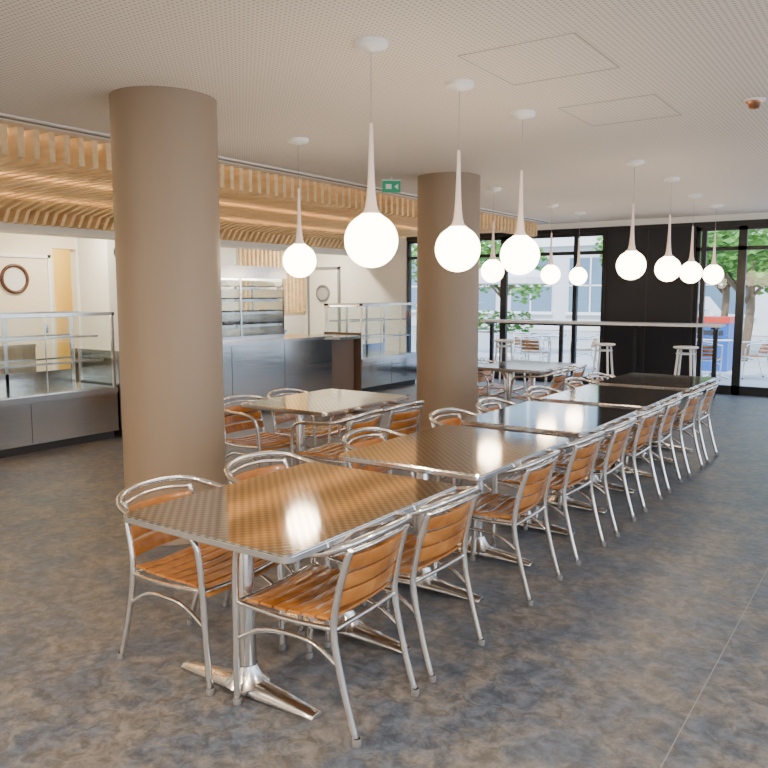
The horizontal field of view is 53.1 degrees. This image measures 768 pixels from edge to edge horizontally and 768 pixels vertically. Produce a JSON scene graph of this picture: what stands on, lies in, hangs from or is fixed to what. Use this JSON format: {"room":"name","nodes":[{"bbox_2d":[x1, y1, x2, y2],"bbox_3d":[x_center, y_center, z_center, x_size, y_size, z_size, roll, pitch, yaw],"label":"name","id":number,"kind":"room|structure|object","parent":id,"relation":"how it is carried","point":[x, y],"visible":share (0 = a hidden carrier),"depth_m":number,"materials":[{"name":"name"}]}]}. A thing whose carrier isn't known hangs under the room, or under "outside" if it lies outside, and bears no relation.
{"room":"eatery","nodes":[
{"label":"eatery","id":0,"kind":"room"},
{"bbox_2d":[52,249,75,381],"bbox_3d":[-5.569,-1.301,12.620,1.150,3.000,2.800,5,8,34],"label":"wall","id":1,"kind":"structure","parent":0,"point":[62,284],"depth_m":13.41,"materials":[{"name":"yellow paint"}]},
{"bbox_2d":[77,238,118,347],"bbox_3d":[-4.405,-1.272,12.373,0.750,2.800,0.590,5,8,34],"label":"wall","id":2,"kind":"structure","parent":0,"point":[96,258],"depth_m":12.06,"materials":[{"name":"white paint"}]},
{"bbox_2d":[0,233,304,369],"bbox_3d":[-6.393,-1.028,10.290,0.150,2.800,16.200,5,8,34],"label":"wall","id":3,"kind":"structure","parent":0,"point":[14,243],"depth_m":12.28,"materials":[{"name":"beige paint"}]},
{"bbox_2d":[0,253,55,371],"bbox_3d":[-5.467,-0.849,11.472,0.070,2.170,1.150,5,8,34],"label":"door","id":4,"kind":"structure","parent":3,"relation":"in","point":[25,279],"depth_m":11.58,"materials":[{"name":"beige paint"}]},
{"bbox_2d":[238,248,305,313],"bbox_3d":[-2.305,-2.266,15.947,0.060,1.640,2.030,5,8,34],"label":"cladding","id":5,"kind":"object","parent":3,"relation":"attached to","point":[291,283],"visible":0.2,"depth_m":16.11,"materials":[{"name":"brown wood"}]},
{"bbox_2d":[0,222,348,255],"bbox_3d":[-4.426,-2.178,10.015,0.350,0.449,13.800,5,8,34],"label":"ceiling bulkhead","id":6,"kind":"object","parent":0,"point":[31,229],"depth_m":10.47,"materials":[{"name":"white paint"}]},
{"bbox_2d":[0,377,767,767],"bbox_3d":[-0.473,0.901,6.389,14.650,0.120,16.550,5,8,34],"label":"floor","id":7,"kind":"structure","parent":0,"point":[609,660],"depth_m":3.49,"materials":[{"name":"stone"}]},
{"bbox_2d":[0,342,36,374],"bbox_3d":[-5.759,0.103,8.640,0.640,0.940,3.600,5,8,34],"label":"countertop","id":8,"kind":"structure","parent":7,"relation":"on","point":[16,351],"depth_m":9.75,"materials":[{"name":"silver metal"}]},
{"bbox_2d":[0,311,118,457],"bbox_3d":[-4.381,0.076,6.963,0.815,1.385,4.020,5,8,34],"label":"display counter","id":9,"kind":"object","parent":7,"relation":"on","point":[40,410],"depth_m":8.00,"materials":[{"name":"grey"}]},
{"bbox_2d":[74,345,121,435],"bbox_3d":[-3.031,0.058,8.934,0.820,0.960,0.680,5,8,34],"label":"countertop","id":10,"kind":"structure","parent":7,"relation":"on","point":[94,372],"depth_m":8.61,"materials":[{"name":"grey"}]},
{"bbox_2d":[109,86,225,545],"bbox_3d":[-1.393,-0.409,5.021,0.668,2.800,0.668,5,8,34],"label":"round column","id":11,"kind":"structure","parent":7,"relation":"on","point":[164,139],"depth_m":4.74,"materials":[{"name":"beige paint"}]},
{"bbox_2d":[116,475,285,695],"bbox_3d":[-0.809,0.818,3.342,0.592,0.756,0.568,4,8,31],"label":"dining chair","id":12,"kind":"object","parent":7,"relation":"on","point":[207,568],"visible":0.66,"depth_m":3.27,"materials":[{"name":"silver metal"}]},
{"bbox_2d":[224,394,295,467],"bbox_3d":[-1.000,0.488,6.152,0.592,0.756,0.568,5,9,38],"label":"dining chair","id":13,"kind":"object","parent":7,"relation":"on","point":[262,441],"visible":0.68,"depth_m":6.15,"materials":[{"name":"brown wood"}]},
{"bbox_2d":[123,462,456,720],"bbox_3d":[-0.348,0.839,3.186,0.873,0.750,1.126,5,8,34],"label":"dining table","id":14,"kind":"object","parent":7,"relation":"on","point":[289,515],"visible":0.78,"depth_m":3.00,"materials":[{"name":"silver metal"}]},
{"bbox_2d":[223,334,359,416],"bbox_3d":[-1.702,-0.153,10.732,0.960,0.960,3.770,5,8,34],"label":"counter","id":15,"kind":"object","parent":7,"relation":"on","point":[310,362],"depth_m":10.71,"materials":[{"name":"grey metal"}]},
{"bbox_2d":[221,265,285,341],"bbox_3d":[-2.116,-1.073,10.239,0.650,0.977,1.710,5,8,34],"label":"display cabinet","id":16,"kind":"object","parent":15,"relation":"on","point":[265,319],"visible":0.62,"depth_m":10.65,"materials":[{"name":"silver metal"}]},
{"bbox_2d":[223,451,365,635],"bbox_3d":[-0.467,0.756,3.872,0.592,0.756,0.568,5,8,37],"label":"dining chair","id":17,"kind":"object","parent":7,"relation":"on","point":[264,470],"visible":0.26,"depth_m":3.96,"materials":[{"name":"silver metal"}]},
{"bbox_2d":[267,388,345,465],"bbox_3d":[-0.674,0.432,6.623,0.592,0.756,0.568,4,8,30],"label":"dining chair","id":18,"kind":"object","parent":7,"relation":"on","point":[314,431],"visible":0.44,"depth_m":6.57,"materials":[{"name":"silver metal"}]},
{"bbox_2d":[241,389,409,467],"bbox_3d":[-0.453,0.492,6.138,0.873,0.750,1.126,5,8,34],"label":"dining table","id":19,"kind":"object","parent":7,"relation":"on","point":[326,402],"visible":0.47,"depth_m":5.95,"materials":[{"name":"silver metal"}]},
{"bbox_2d":[232,513,419,747],"bbox_3d":[-0.213,0.861,2.975,0.592,0.756,0.568,4,8,32],"label":"dining chair","id":20,"kind":"object","parent":7,"relation":"on","point":[317,590],"visible":0.91,"depth_m":2.87,"materials":[{"name":"brown wood"}]},
{"bbox_2d":[290,408,383,466],"bbox_3d":[-0.323,0.545,5.666,0.592,0.756,0.568,4,8,30],"label":"dining chair","id":21,"kind":"object","parent":7,"relation":"on","point":[330,449],"visible":0.54,"depth_m":5.53,"materials":[{"name":"brown wood"}]},
{"bbox_2d":[324,302,416,391],"bbox_3d":[-0.178,-0.652,12.990,0.765,1.425,1.712,5,8,34],"label":"countertop","id":22,"kind":"structure","parent":7,"relation":"on","point":[375,368],"depth_m":12.75,"materials":[{"name":"grey"}]},
{"bbox_2d":[338,400,424,473],"bbox_3d":[-0.002,0.490,6.129,0.592,0.756,0.568,5,8,37],"label":"dining chair","id":23,"kind":"object","parent":7,"relation":"on","point":[417,413],"visible":0.44,"depth_m":5.95,"materials":[{"name":"brown wood"}]},
{"bbox_2d":[342,427,455,553],"bbox_3d":[0.075,0.668,4.619,0.592,0.756,0.568,4,8,32],"label":"dining chair","id":24,"kind":"object","parent":7,"relation":"on","point":[347,446],"visible":0.23,"depth_m":4.71,"materials":[{"name":"silver metal"}]},
{"bbox_2d":[324,485,484,682],"bbox_3d":[0.103,0.807,3.431,0.592,0.756,0.568,5,8,36],"label":"dining chair","id":25,"kind":"object","parent":7,"relation":"on","point":[425,549],"visible":0.67,"depth_m":3.26,"materials":[{"name":"brown wood"}]},
{"bbox_2d":[416,172,480,431],"bbox_3d":[0.683,-0.786,8.232,0.672,2.800,0.672,5,8,34],"label":"round column","id":26,"kind":"structure","parent":7,"relation":"on","point":[447,300],"depth_m":7.96,"materials":[{"name":"beige paint"}]},
{"bbox_2d":[339,425,568,602],"bbox_3d":[0.405,0.711,4.275,0.873,0.750,1.126,5,8,34],"label":"dining table","id":27,"kind":"object","parent":7,"relation":"on","point":[472,454],"visible":0.73,"depth_m":4.09,"materials":[{"name":"silver metal"}]},
{"bbox_2d":[428,408,516,531],"bbox_3d":[0.636,0.573,5.430,0.592,0.756,0.568,5,8,34],"label":"dining chair","id":28,"kind":"object","parent":7,"relation":"on","point":[452,421],"visible":0.17,"depth_m":5.57,"materials":[{"name":"silver metal"}]},
{"bbox_2d":[477,371,505,407],"bbox_3d":[1.105,0.131,9.194,0.592,0.756,0.568,4,8,31],"label":"dining chair","id":29,"kind":"object","parent":7,"relation":"on","point":[487,392],"visible":0.32,"depth_m":9.12,"materials":[{"name":"silver metal"}]},
{"bbox_2d":[433,449,561,605],"bbox_3d":[0.636,0.717,4.202,0.592,0.756,0.568,4,8,33],"label":"dining chair","id":30,"kind":"object","parent":7,"relation":"on","point":[488,503],"visible":0.67,"depth_m":4.05,"materials":[{"name":"silver metal"}]},
{"bbox_2d":[477,359,525,407],"bbox_3d":[1.423,0.076,9.654,0.592,0.756,0.568,5,8,34],"label":"dining chair","id":31,"kind":"object","parent":7,"relation":"on","point":[492,385],"visible":0.45,"depth_m":9.70,"materials":[{"name":"silver metal"}]},
{"bbox_2d":[492,339,515,383],"bbox_3d":[2.031,-0.347,13.032,0.367,0.812,0.367,5,8,34],"label":"bar stool","id":32,"kind":"object","parent":7,"relation":"on","point":[495,340],"visible":0.56,"depth_m":13.00,"materials":[{"name":"white paint"}]},
{"bbox_2d":[476,397,540,507],"bbox_3d":[1.032,0.505,6.002,0.592,0.756,0.568,4,8,31],"label":"dining chair","id":33,"kind":"object","parent":7,"relation":"on","point":[480,409],"visible":0.17,"depth_m":6.16,"materials":[{"name":"silver metal"}]},
{"bbox_2d":[478,360,576,406],"bbox_3d":[1.658,0.146,9.084,0.873,0.750,1.126,5,8,34],"label":"dining table","id":34,"kind":"object","parent":7,"relation":"on","point":[518,366],"visible":0.41,"depth_m":8.88,"materials":[{"name":"silver metal"}]},
{"bbox_2d":[508,368,569,436],"bbox_3d":[1.777,0.188,8.701,0.592,0.756,0.568,5,8,34],"label":"dining chair","id":35,"kind":"object","parent":7,"relation":"on","point":[561,385],"visible":0.47,"depth_m":8.54,"materials":[{"name":"silver metal"}]},
{"bbox_2d":[490,430,605,564],"bbox_3d":[1.043,0.648,4.790,0.592,0.756,0.568,5,8,36],"label":"dining chair","id":36,"kind":"object","parent":7,"relation":"on","point":[562,481],"visible":0.7,"depth_m":4.64,"materials":[{"name":"silver metal"}]},
{"bbox_2d":[461,401,636,535],"bbox_3d":[1.153,0.584,5.355,0.873,0.750,1.126,5,8,34],"label":"dining table","id":37,"kind":"object","parent":7,"relation":"on","point":[557,419],"visible":0.62,"depth_m":5.19,"materials":[{"name":"silver metal"}]},
{"bbox_2d":[530,365,586,393],"bbox_3d":[2.090,0.135,9.152,0.592,0.756,0.568,4,8,31],"label":"dining chair","id":38,"kind":"object","parent":7,"relation":"on","point":[582,367],"visible":0.24,"depth_m":9.00,"materials":[{"name":"silver metal"}]},
{"bbox_2d":[525,386,600,471],"bbox_3d":[1.560,0.416,6.766,0.592,0.756,0.568,5,8,36],"label":"dining chair","id":39,"kind":"object","parent":7,"relation":"on","point":[530,397],"visible":0.19,"depth_m":6.89,"materials":[{"name":"silver metal"}]},
{"bbox_2d":[535,417,636,536],"bbox_3d":[1.409,0.588,5.302,0.592,0.756,0.568,4,8,32],"label":"dining chair","id":40,"kind":"object","parent":7,"relation":"on","point":[601,463],"visible":0.61,"depth_m":5.13,"materials":[{"name":"silver metal"}]},
{"bbox_2d":[565,377,630,445],"bbox_3d":[2.080,0.327,7.517,0.592,0.756,0.568,4,8,33],"label":"dining chair","id":41,"kind":"object","parent":7,"relation":"on","point":[569,386],"visible":0.17,"depth_m":7.68,"materials":[{"name":"silver metal"}]},
{"bbox_2d":[480,319,725,397],"bbox_3d":[3.451,-0.466,12.689,3.950,1.125,0.470,5,8,34],"label":"bar table","id":42,"kind":"object","parent":7,"relation":"on","point":[715,327],"depth_m":12.34,"materials":[{"name":"white"}]},
{"bbox_2d":[591,343,615,378],"bbox_3d":[3.440,-0.234,12.070,0.367,0.812,0.367,5,8,34],"label":"bar stool","id":43,"kind":"object","parent":7,"relation":"on","point":[606,350],"visible":0.75,"depth_m":12.02,"materials":[{"name":"white paint"}]},
{"bbox_2d":[541,385,682,493],"bbox_3d":[1.901,0.457,6.435,0.873,0.750,1.126,5,8,34],"label":"dining table","id":44,"kind":"object","parent":7,"relation":"on","point":[639,399],"visible":0.62,"depth_m":6.25,"materials":[{"name":"silver metal"}]},
{"bbox_2d":[582,372,648,443],"bbox_3d":[2.420,0.270,8.009,0.592,0.756,0.568,5,8,34],"label":"dining chair","id":45,"kind":"object","parent":7,"relation":"on","point":[590,373],"visible":0.1,"depth_m":8.18,"materials":[{"name":"silver metal"}]},
{"bbox_2d":[570,405,662,511],"bbox_3d":[1.797,0.520,5.879,0.592,0.756,0.568,5,8,34],"label":"dining chair","id":46,"kind":"object","parent":7,"relation":"on","point":[632,446],"visible":0.57,"depth_m":5.70,"materials":[{"name":"silver metal"}]},
{"bbox_2d":[599,395,683,492],"bbox_3d":[2.160,0.458,6.404,0.592,0.756,0.568,4,8,32],"label":"dining chair","id":47,"kind":"object","parent":7,"relation":"on","point":[657,433],"visible":0.56,"depth_m":6.22,"materials":[{"name":"silver metal"}]},
{"bbox_2d":[596,373,715,462],"bbox_3d":[2.648,0.330,7.516,0.873,0.750,1.126,5,8,34],"label":"dining table","id":48,"kind":"object","parent":7,"relation":"on","point":[683,383],"visible":0.53,"depth_m":7.32,"materials":[{"name":"silver metal"}]},
{"bbox_2d":[625,388,704,476],"bbox_3d":[2.560,0.394,6.948,0.592,0.756,0.568,5,8,36],"label":"dining chair","id":49,"kind":"object","parent":7,"relation":"on","point":[685,418],"visible":0.56,"depth_m":6.76,"materials":[{"name":"silver metal"}]},
{"bbox_2d":[646,381,719,463],"bbox_3d":[2.929,0.332,7.481,0.592,0.756,0.568,5,8,34],"label":"dining chair","id":50,"kind":"object","parent":7,"relation":"on","point":[702,409],"visible":0.61,"depth_m":7.28,"materials":[{"name":"silver metal"}]},
{"bbox_2d":[673,346,698,398],"bbox_3d":[4.454,-0.152,11.378,0.367,0.812,0.367,5,8,34],"label":"bar stool","id":51,"kind":"object","parent":7,"relation":"on","point":[691,353],"visible":0.66,"depth_m":11.32,"materials":[{"name":"white paint"}]},
{"bbox_2d":[660,568,767,767],"bbox_3d":[2.267,1.060,4.512,0.004,0.001,16.150,5,8,34],"label":"trim","id":52,"kind":"structure","parent":7,"relation":"on","point":[767,568],"depth_m":3.15,"materials":[{"name":"grey plastic"}]},
{"bbox_2d":[0,0,767,224],"bbox_3d":[-0.473,-2.014,6.047,14.650,0.150,16.550,5,8,34],"label":"ceiling","id":53,"kind":"structure","parent":0,"point":[275,71],"depth_m":4.51,"materials":[{"name":"white paint"}]},
{"bbox_2d":[0,123,536,249],"bbox_3d":[-2.765,-2.078,8.798,3.770,0.355,13.670,5,8,34],"label":"canopy","id":54,"kind":"object","parent":53,"relation":"attached to","point":[62,181],"visible":0.66,"depth_m":8.90,"materials":[{"name":"brown wood"}]},
{"bbox_2d":[0,113,549,222],"bbox_3d":[-0.783,-2.162,7.985,0.160,0.011,12.600,5,8,34],"label":"ceiling air slot","id":55,"kind":"object","parent":53,"relation":"in","point":[6,117],"depth_m":7.21,"materials":[{"name":"grey metal"}]},
{"bbox_2d":[283,137,315,277],"bbox_3d":[-0.682,-1.403,6.160,0.270,1.090,0.270,5,8,34],"label":"pendant lamp","id":56,"kind":"object","parent":53,"relation":"hanging from","point":[299,260],"visible":1,"depth_m":6.12,"materials":[{"name":"white glass"}]},
{"bbox_2d":[344,36,397,267],"bbox_3d":[-0.064,-1.127,3.809,0.270,1.090,0.270,5,8,34],"label":"pendant lamp","id":57,"kind":"object","parent":53,"relation":"hanging from","point":[371,239],"visible":1,"depth_m":3.77,"materials":[{"name":"white glass"}]},
{"bbox_2d":[382,177,400,192],"bbox_3d":[0.078,-2.097,8.081,0.200,0.160,0.030,-1,7,-5],"label":"exit sign","id":58,"kind":"object","parent":53,"relation":"attached to","point":[388,186],"visible":1,"depth_m":8.07,"materials":[{"name":"teal plastic"}]},
{"bbox_2d":[435,79,479,271],"bbox_3d":[0.440,-1.213,4.538,0.270,1.090,0.270,5,8,34],"label":"pendant lamp","id":59,"kind":"object","parent":53,"relation":"hanging from","point":[457,248],"visible":1,"depth_m":4.50,"materials":[{"name":"white glass"}]},
{"bbox_2d":[481,187,503,282],"bbox_3d":[1.278,-1.736,8.992,0.270,1.090,0.270,5,8,34],"label":"pendant lamp","id":60,"kind":"object","parent":53,"relation":"hanging from","point":[492,270],"visible":1,"depth_m":8.95,"materials":[{"name":"white glass"}]},
{"bbox_2d":[500,109,539,274],"bbox_3d":[0.939,-1.297,5.258,0.270,1.090,0.270,5,8,34],"label":"pendant lamp","id":61,"kind":"object","parent":53,"relation":"hanging from","point":[520,254],"visible":1,"depth_m":5.22,"materials":[{"name":"white glass"}]},
{"bbox_2d":[541,204,559,283],"bbox_3d":[2.316,-1.929,10.633,0.270,1.090,0.270,5,8,34],"label":"pendant lamp","id":62,"kind":"object","parent":53,"relation":"hanging from","point":[550,274],"visible":1,"depth_m":10.59,"materials":[{"name":"white glass"}]},
{"bbox_2d":[458,32,681,125],"bbox_3d":[1.212,-1.770,4.616,0.630,0.004,2.030,5,8,34],"label":"trim","id":63,"kind":"structure","parent":53,"relation":"attached to","point":[574,32],"depth_m":4.29,"materials":[{"name":"grey metal"}]},
{"bbox_2d":[569,212,586,284],"bbox_3d":[2.954,-2.047,11.643,0.270,1.090,0.270,5,8,34],"label":"pendant lamp","id":64,"kind":"object","parent":53,"relation":"hanging from","point":[578,275],"visible":1,"depth_m":11.61,"materials":[{"name":"white glass"}]},
{"bbox_2d":[616,159,645,279],"bbox_3d":[2.322,-1.522,7.170,0.270,1.090,0.270,5,8,34],"label":"pendant lamp","id":65,"kind":"object","parent":53,"relation":"hanging from","point":[631,264],"visible":1,"depth_m":7.13,"materials":[{"name":"white glass"}]},
{"bbox_2d":[655,177,680,281],"bbox_3d":[3.050,-1.643,8.204,0.270,1.090,0.270,5,8,34],"label":"pendant lamp","id":66,"kind":"object","parent":53,"relation":"hanging from","point":[668,268],"visible":1,"depth_m":8.17,"materials":[{"name":"white glass"}]},
{"bbox_2d":[680,194,701,282],"bbox_3d":[3.849,-1.806,9.586,0.270,1.090,0.270,5,8,34],"label":"pendant lamp","id":67,"kind":"object","parent":53,"relation":"hanging from","point":[691,271],"visible":0.96,"depth_m":9.55,"materials":[{"name":"white glass"}]},
{"bbox_2d":[703,204,723,283],"bbox_3d":[4.585,-1.931,10.650,0.270,1.090,0.270,5,8,34],"label":"pendant lamp","id":68,"kind":"object","parent":53,"relation":"hanging from","point":[712,274],"visible":1,"depth_m":10.62,"materials":[{"name":"white glass"}]},
{"bbox_2d":[743,97,765,109],"bbox_3d":[2.346,-1.770,4.864,0.130,0.060,0.130,5,8,34],"label":"smoke detector","id":69,"kind":"object","parent":53,"relation":"attached to","point":[754,103],"visible":1,"depth_m":4.83,"materials":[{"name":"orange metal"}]},
{"bbox_2d":[305,212,767,351],"bbox_3d":[4.171,-1.338,12.931,14.250,2.800,0.150,5,8,34],"label":"wall","id":70,"kind":"structure","parent":0,"point":[387,282],"depth_m":15.66,"materials":[{"name":"white paint"}]},
{"bbox_2d":[307,267,340,333],"bbox_3d":[-1.300,-1.438,16.574,0.880,2.150,0.065,5,8,34],"label":"door","id":71,"kind":"structure","parent":70,"relation":"in","point":[324,283],"depth_m":16.52,"materials":[{"name":"white paint"}]},
{"bbox_2d":[407,237,503,378],"bbox_3d":[1.346,-1.469,14.821,2.110,2.620,0.090,5,8,34],"label":"window","id":72,"kind":"structure","parent":70,"relation":"in","point":[410,258],"depth_m":15.23,"materials":[{"name":"black metal"}]},
{"bbox_2d":[502,232,603,384],"bbox_3d":[2.993,-1.336,13.685,1.900,2.620,0.110,5,8,34],"label":"window","id":73,"kind":"structure","parent":70,"relation":"in","point":[576,236],"depth_m":13.48,"materials":[{"name":"black metal"}]},
{"bbox_2d":[406,219,767,240],"bbox_3d":[5.257,-2.498,12.012,11.580,0.080,0.140,5,8,34],"label":"trim","id":74,"kind":"structure","parent":70,"relation":"attached to","point":[757,221],"depth_m":12.65,"materials":[{"name":"black metal"}]},
{"bbox_2d":[692,226,743,394],"bbox_3d":[5.257,-1.156,12.152,0.680,2.620,0.090,5,8,34],"label":"window","id":75,"kind":"structure","parent":70,"relation":"in","point":[702,232],"depth_m":12.15,"materials":[{"name":"black metal"}]},
{"bbox_2d":[735,224,767,396],"bbox_3d":[6.092,-1.089,11.588,1.340,2.620,0.080,5,8,34],"label":"window","id":76,"kind":"structure","parent":70,"relation":"in","point":[739,390],"depth_m":11.89,"materials":[{"name":"black metal"}]},
{"bbox_2d":[600,226,696,378],"bbox_3d":[4.371,-1.234,12.738,1.470,2.640,0.200,5,8,34],"label":"wall panel","id":77,"kind":"object","parent":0,"point":[646,298],"visible":0.61,"depth_m":12.65,"materials":[{"name":"black wood"}]},
{"label":"outside","id":78,"kind":"structure","parent":0,"visible":0},
{"bbox_2d":[411,326,767,387],"bbox_3d":[18.656,-2.003,31.540,85.000,0.180,46.850,5,8,34],"label":"street","id":79,"kind":"structure","parent":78,"point":[752,377],"depth_m":19.73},
{"bbox_2d":[412,242,489,281],"bbox_3d":[2.377,-4.098,29.720,3.832,4.422,3.749,5,8,34],"label":"street tree","id":80,"kind":"object","parent":79,"relation":"on","point":[414,251],"visible":0.05,"depth_m":29.21,"materials":[{"name":"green plant"}]},
{"bbox_2d":[478,329,489,361],"bbox_3d":[2.202,-0.925,18.404,0.740,0.757,0.740,5,8,34],"label":"table","id":81,"kind":"object","parent":79,"relation":"on","point":[479,330],"visible":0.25,"depth_m":18.27,"materials":[{"name":"silver metal"}]},
{"bbox_2d":[494,329,519,361],"bbox_3d":[2.952,-0.925,18.349,0.592,0.756,0.568,0,7,4],"label":"chair","id":82,"kind":"object","parent":79,"relation":"on","point":[508,343],"visible":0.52,"depth_m":18.31,"materials":[{"name":"silver metal"}]},
{"bbox_2d":[478,310,538,351],"bbox_3d":[3.070,-1.557,22.001,2.706,1.158,0.608,5,8,34],"label":"hedge","id":83,"kind":"object","parent":79,"relation":"on","point":[483,337],"visible":0.4,"depth_m":21.72,"materials":[{"name":"green plant"}]},
{"bbox_2d":[479,240,548,303],"bbox_3d":[3.995,-3.308,26.152,3.559,3.689,3.457,5,8,34],"label":"street tree","id":84,"kind":"object","parent":79,"relation":"on","point":[484,248],"visible":0.2,"depth_m":25.57,"materials":[{"name":"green plant"}]},
{"bbox_2d":[479,262,558,356],"bbox_3d":[3.108,-1.927,19.614,2.587,2.450,2.587,-4,8,-33],"label":"parasol","id":85,"kind":"object","parent":79,"relation":"on","point":[534,276],"visible":0.29,"depth_m":18.38,"materials":[{"name":"white fabric"}]},
{"bbox_2d":[512,332,543,360],"bbox_3d":[3.142,-0.752,16.881,0.568,0.756,0.592,-3,7,-26],"label":"chair","id":86,"kind":"object","parent":79,"relation":"on","point":[517,341],"visible":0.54,"depth_m":16.95,"materials":[{"name":"silver metal"}]},
{"bbox_2d":[519,336,550,361],"bbox_3d":[3.048,-0.601,15.593,0.568,0.756,0.592,5,8,34],"label":"chair","id":87,"kind":"object","parent":79,"relation":"on","point":[528,346],"visible":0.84,"depth_m":15.41,"materials":[{"name":"silver metal"}]},
{"bbox_2d":[531,334,566,361],"bbox_3d":[3.474,-0.667,16.210,0.740,0.757,0.740,5,8,34],"label":"table","id":88,"kind":"object","parent":79,"relation":"on","point":[539,335],"visible":0.56,"depth_m":16.14,"materials":[{"name":"silver metal"}]},
{"bbox_2d":[569,334,599,368],"bbox_3d":[4.225,-0.667,16.155,0.592,0.756,0.568,0,7,4],"label":"chair","id":89,"kind":"object","parent":79,"relation":"on","point":[596,337],"visible":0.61,"depth_m":16.17,"materials":[{"name":"silver metal"}]},
{"bbox_2d":[411,229,767,335],"bbox_3d":[1.763,-8.827,41.543,43.000,11.000,8.300,5,8,34],"label":"office building","id":90,"kind":"structure","parent":79,"relation":"on","point":[555,303],"depth_m":33.05,"materials":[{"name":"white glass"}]},
{"bbox_2d":[591,236,602,265],"bbox_3d":[9.095,-3.791,27.492,3.412,4.331,3.251,5,8,34],"label":"street tree","id":91,"kind":"object","parent":79,"relation":"on","point":[600,246],"visible":0.02,"depth_m":27.83,"materials":[{"name":"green plant"}]},
{"bbox_2d":[696,341,722,380],"bbox_3d":[5.855,-0.419,14.039,0.568,0.756,0.592,5,8,34],"label":"chair","id":92,"kind":"object","parent":79,"relation":"on","point":[705,353],"visible":0.4,"depth_m":13.82,"materials":[{"name":"silver metal"}]},
{"bbox_2d":[697,297,734,332],"bbox_3d":[10.492,-2.420,27.886,4.200,1.500,1.780,5,8,34],"label":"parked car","id":93,"kind":"object","parent":79,"relation":"on","point":[711,309],"visible":0.05,"depth_m":26.78,"materials":[{"name":"white metal"}]},
{"bbox_2d":[702,338,732,378],"bbox_3d":[6.281,-0.485,14.656,0.740,0.757,0.740,5,8,34],"label":"table","id":94,"kind":"object","parent":79,"relation":"on","point":[704,339],"visible":0.46,"depth_m":14.55,"materials":[{"name":"silver metal"}]},
{"bbox_2d":[702,316,734,371],"bbox_3d":[6.997,-0.855,16.194,0.640,1.120,0.740,5,8,34],"label":"container","id":95,"kind":"object","parent":79,"relation":"on","point":[728,331],"visible":0.6,"depth_m":15.87,"materials":[{"name":"blue paint"}]},
{"bbox_2d":[700,229,767,360],"bbox_3d":[8.606,-2.337,18.159,3.331,3.624,3.196,5,8,34],"label":"street tree","id":96,"kind":"object","parent":79,"relation":"on","point":[757,260],"visible":0.52,"depth_m":17.76,"materials":[{"name":"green plant"}]},
{"bbox_2d":[707,229,767,315],"bbox_3d":[9.824,-2.969,22.191,4.026,3.936,3.765,5,8,34],"label":"street tree","id":97,"kind":"object","parent":79,"relation":"on","point":[725,290],"visible":0.02,"depth_m":22.12,"materials":[{"name":"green plant"}]},
{"bbox_2d":[741,339,767,379],"bbox_3d":[7.032,-0.485,14.601,0.592,0.756,0.568,0,7,4],"label":"chair","id":98,"kind":"object","parent":79,"relation":"on","point":[763,344],"visible":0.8,"depth_m":14.52,"materials":[{"name":"silver metal"}]}
]}

